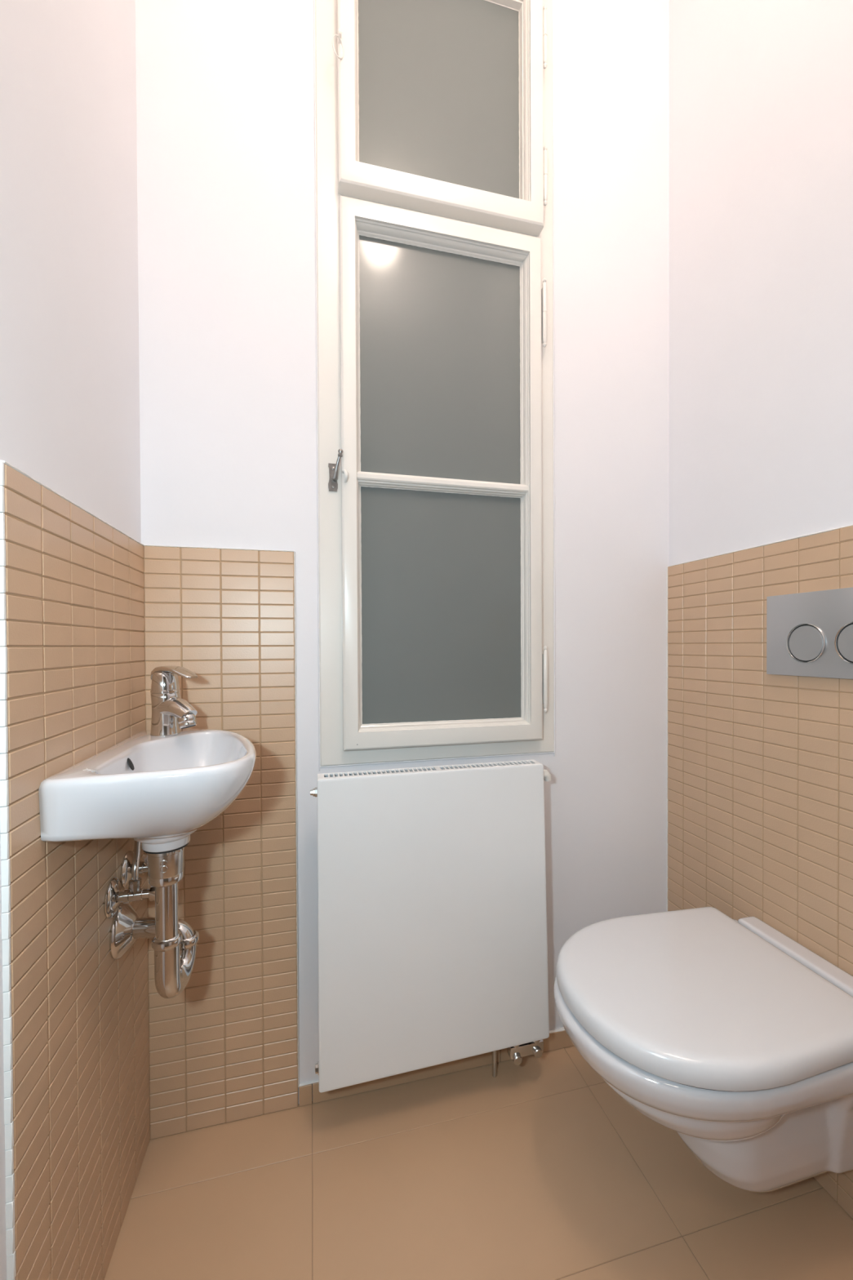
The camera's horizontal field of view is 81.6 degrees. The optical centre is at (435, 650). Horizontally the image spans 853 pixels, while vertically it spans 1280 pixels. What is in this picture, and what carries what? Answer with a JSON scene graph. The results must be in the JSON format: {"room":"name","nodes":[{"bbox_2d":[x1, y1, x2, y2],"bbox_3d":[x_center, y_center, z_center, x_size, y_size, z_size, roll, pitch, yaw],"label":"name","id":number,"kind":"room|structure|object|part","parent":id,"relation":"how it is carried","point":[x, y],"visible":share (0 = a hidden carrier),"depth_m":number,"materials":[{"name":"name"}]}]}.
{"room":"bathroom","nodes":[
{"label":"bathroom","id":0,"kind":"room"},
{"bbox_2d":[0,0,141,1279],"bbox_3d":[-0.490,-0.480,0.346,0.113,2.950,1.520,0,1,-14],"label":"wall","id":1,"kind":"structure","parent":0,"point":[69,376],"depth_m":0.70,"materials":[{"name":"white paint"}]},
{"bbox_2d":[0,461,15,1279],"bbox_3d":[-0.471,0.393,0.544,0.008,1.199,0.004,0,1,-14],"label":"trim","id":2,"kind":"structure","parent":1,"relation":"attached to","point":[4,783],"depth_m":0.54,"materials":[{"name":"white"}]},
{"bbox_2d":[0,463,150,1279],"bbox_3d":[-0.528,0.391,0.770,0.008,1.200,0.462,0,1,-14],"label":"wall tiles","id":3,"kind":"structure","parent":1,"relation":"attached to","point":[74,593],"depth_m":0.68,"materials":[{"name":"beige tile"}]},
{"bbox_2d":[103,840,155,918],"bbox_3d":[-0.498,0.345,0.826,0.077,0.185,0.069,0,1,-14],"label":"angle valve","id":4,"kind":"object","parent":1,"relation":"attached to","point":[113,895],"visible":0.89,"depth_m":0.81,"materials":[{"name":"silver metal"}]},
{"bbox_3d":[-0.469,0.406,0.830,0.019,0.026,0.027,0,1,-14],"label":"handle","id":5,"kind":"part","parent":4,"relation":"part of","materials":[{"name":"silver metal"}]},
{"bbox_2d":[120,850,147,888],"bbox_3d":[-0.515,0.336,0.891,0.077,0.169,0.062,0,1,-14],"label":"angle valve","id":6,"kind":"object","parent":1,"relation":"attached to","point":[126,864],"visible":0.42,"depth_m":0.87,"materials":[{"name":"silver metal"}]},
{"bbox_2d":[38,728,256,853],"bbox_3d":[-0.413,0.229,0.814,0.241,0.149,0.387,0,1,-14],"label":"basin","id":7,"kind":"object","parent":1,"relation":"attached to","point":[155,793],"visible":1,"depth_m":0.66,"materials":[{"name":"white ceramic"}]},
{"bbox_2d":[109,847,199,999],"bbox_3d":[-0.469,0.432,0.822,0.130,0.256,0.170,0,1,-14],"label":"trap","id":8,"kind":"object","parent":7,"relation":"attached to","point":[174,941],"visible":0.98,"depth_m":0.77,"materials":[{"name":"silver metal"}]},
{"bbox_2d":[150,665,197,737],"bbox_3d":[-0.476,0.091,0.906,0.098,0.128,0.049,0,1,14],"label":"tap","id":9,"kind":"object","parent":7,"relation":"on","point":[171,713],"visible":1,"depth_m":0.89,"materials":[{"name":"silver metal"}]},
{"bbox_3d":[-0.476,0.040,0.902,0.095,0.028,0.037,0,1,23],"label":"lever","id":10,"kind":"part","parent":9,"relation":"part of","materials":[{"name":"silver metal"}]},
{"bbox_2d":[135,0,669,1104],"bbox_3d":[-0.004,-0.491,1.192,1.239,2.950,0.112,0,1,-14],"label":"wall","id":11,"kind":"structure","parent":0,"point":[225,88],"depth_m":1.08,"materials":[{"name":"white paint"}]},
{"bbox_2d":[143,546,297,1139],"bbox_3d":[-0.441,0.388,1.030,0.290,1.200,0.008,0,1,-14],"label":"wall tiles","id":12,"kind":"structure","parent":11,"relation":"attached to","point":[224,1049],"depth_m":1.03,"materials":[{"name":"beige tile"}]},
{"bbox_2d":[0,459,852,1087],"bbox_3d":[0.172,0.368,0.513,1.243,1.160,1.309,0,1,-14],"label":"trim","id":13,"kind":"structure","parent":11,"relation":"attached to","point":[5,462],"depth_m":1.06,"materials":[{"name":"white tile"}]},
{"bbox_2d":[310,760,551,1093],"bbox_3d":[-0.001,0.558,1.084,0.527,0.619,0.118,0,1,-14],"label":"radiator","id":14,"kind":"object","parent":11,"relation":"attached to","point":[432,906],"visible":1,"depth_m":1.02,"materials":[{"name":"metal"}]},
{"bbox_2d":[317,760,540,778],"bbox_3d":[-0.003,0.251,1.050,0.481,0.004,0.037,0,1,-14],"label":"grille","id":15,"kind":"object","parent":14,"relation":"attached to","point":[524,766],"depth_m":1.04,"materials":[{"name":"metal"}]},
{"bbox_2d":[506,1039,543,1065],"bbox_3d":[0.195,0.881,1.136,0.080,0.054,0.102,0,1,-14],"label":"radiator valve","id":16,"kind":"object","parent":14,"relation":"attached to","point":[515,1053],"visible":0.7,"depth_m":1.09,"materials":[{"name":"silver metal"}]},
{"bbox_2d":[543,769,551,781],"bbox_3d":[0.244,0.279,1.108,0.036,0.026,0.022,0,1,-14],"label":"air vent","id":17,"kind":"object","parent":14,"relation":"attached to","point":[547,775],"depth_m":1.10,"materials":[{"name":"white plastic"}]},
{"bbox_2d":[313,0,555,771],"bbox_3d":[0.016,-0.697,1.139,0.568,1.916,0.102,0,1,-14],"label":"window","id":18,"kind":"structure","parent":11,"relation":"in","point":[434,119],"depth_m":1.13,"materials":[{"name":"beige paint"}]},
{"bbox_3d":[-0.223,-0.378,1.075,0.021,0.060,0.004,0,1,-14],"label":"latch plate","id":19,"kind":"part","parent":18,"relation":"part of","materials":[{"name":"metal"}]},
{"bbox_3d":[-0.211,-0.400,1.061,0.015,0.061,0.037,-1,1,-36],"label":"latch lever","id":20,"kind":"part","parent":18,"relation":"part of","materials":[{"name":"metal"}]},
{"bbox_3d":[0.015,-1.296,1.137,0.392,0.470,0.004,0,1,-14],"label":"pane","id":21,"kind":"part","parent":18,"relation":"part of","materials":[{"name":"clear glass"}]},
{"bbox_3d":[0.018,-0.662,1.144,0.394,0.531,0.004,0,1,-14],"label":"pane","id":22,"kind":"part","parent":18,"relation":"part of","materials":[{"name":"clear glass"}]},
{"bbox_3d":[0.019,-1.296,1.122,0.474,0.598,0.051,0,1,-14],"label":"sash","id":23,"kind":"part","parent":18,"relation":"part of","materials":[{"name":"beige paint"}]},
{"bbox_3d":[0.021,-0.102,1.149,0.394,0.540,0.004,0,1,-14],"label":"pane","id":24,"kind":"part","parent":18,"relation":"part of","materials":[{"name":"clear glass"}]},
{"bbox_3d":[0.023,-0.381,1.136,0.470,1.191,0.043,0,1,-14],"label":"sash","id":25,"kind":"part","parent":18,"relation":"part of","materials":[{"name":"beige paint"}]},
{"bbox_2d":[298,1027,573,1106],"bbox_3d":[0.158,0.962,1.184,0.934,0.042,0.008,0,1,-14],"label":"baseboard","id":26,"kind":"structure","parent":11,"relation":"attached to","point":[556,1040],"depth_m":1.13,"materials":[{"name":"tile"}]},
{"bbox_2d":[103,1045,852,1279],"bbox_3d":[0.136,1.028,-0.206,2.600,0.060,2.920,0,1,-14],"label":"floor","id":27,"kind":"structure","parent":0,"point":[538,1169],"depth_m":0.89,"materials":[{"name":"beige tile"}]},
{"bbox_2d":[492,1050,497,1077],"bbox_3d":[0.143,0.931,1.141,0.023,0.105,0.011,0,1,26],"label":"pipe","id":28,"kind":"object","parent":27,"relation":"on","point":[494,1053],"visible":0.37,"depth_m":1.14,"materials":[{"name":"metal"}]},
{"bbox_2d":[669,0,852,565],"bbox_3d":[0.822,-0.489,0.673,0.113,2.950,1.520,0,1,-14],"label":"wall","id":29,"kind":"structure","parent":0,"point":[761,91],"depth_m":1.02,"materials":[{"name":"white paint"}]},
{"bbox_2d":[554,906,852,1192],"bbox_3d":[0.472,0.719,0.804,0.505,0.337,0.490,0,1,-14],"label":"toilet","id":30,"kind":"object","parent":29,"relation":"attached to","point":[733,1037],"visible":1,"depth_m":0.77,"materials":[{"name":"white ceramic"}]},
{"bbox_3d":[0.434,0.567,0.850,0.441,0.034,0.380,0,1,-14],"label":"lid","id":31,"kind":"part","parent":30,"relation":"part of","materials":[{"name":"white plastic"}]},
{"bbox_2d":[667,525,852,1218],"bbox_3d":[0.771,0.386,0.663,0.007,1.200,1.304,0,1,-14],"label":"wall tiles","id":32,"kind":"structure","parent":29,"relation":"attached to","point":[760,764],"depth_m":1.03,"materials":[{"name":"beige tile"}]},
{"bbox_2d":[766,586,852,679],"bbox_3d":[0.702,-0.030,0.877,0.015,0.156,0.246,0,1,-14],"label":"flush plate","id":33,"kind":"object","parent":29,"relation":"attached to","point":[809,633],"visible":1,"depth_m":0.91,"materials":[{"name":"silver metal"}]}
]}

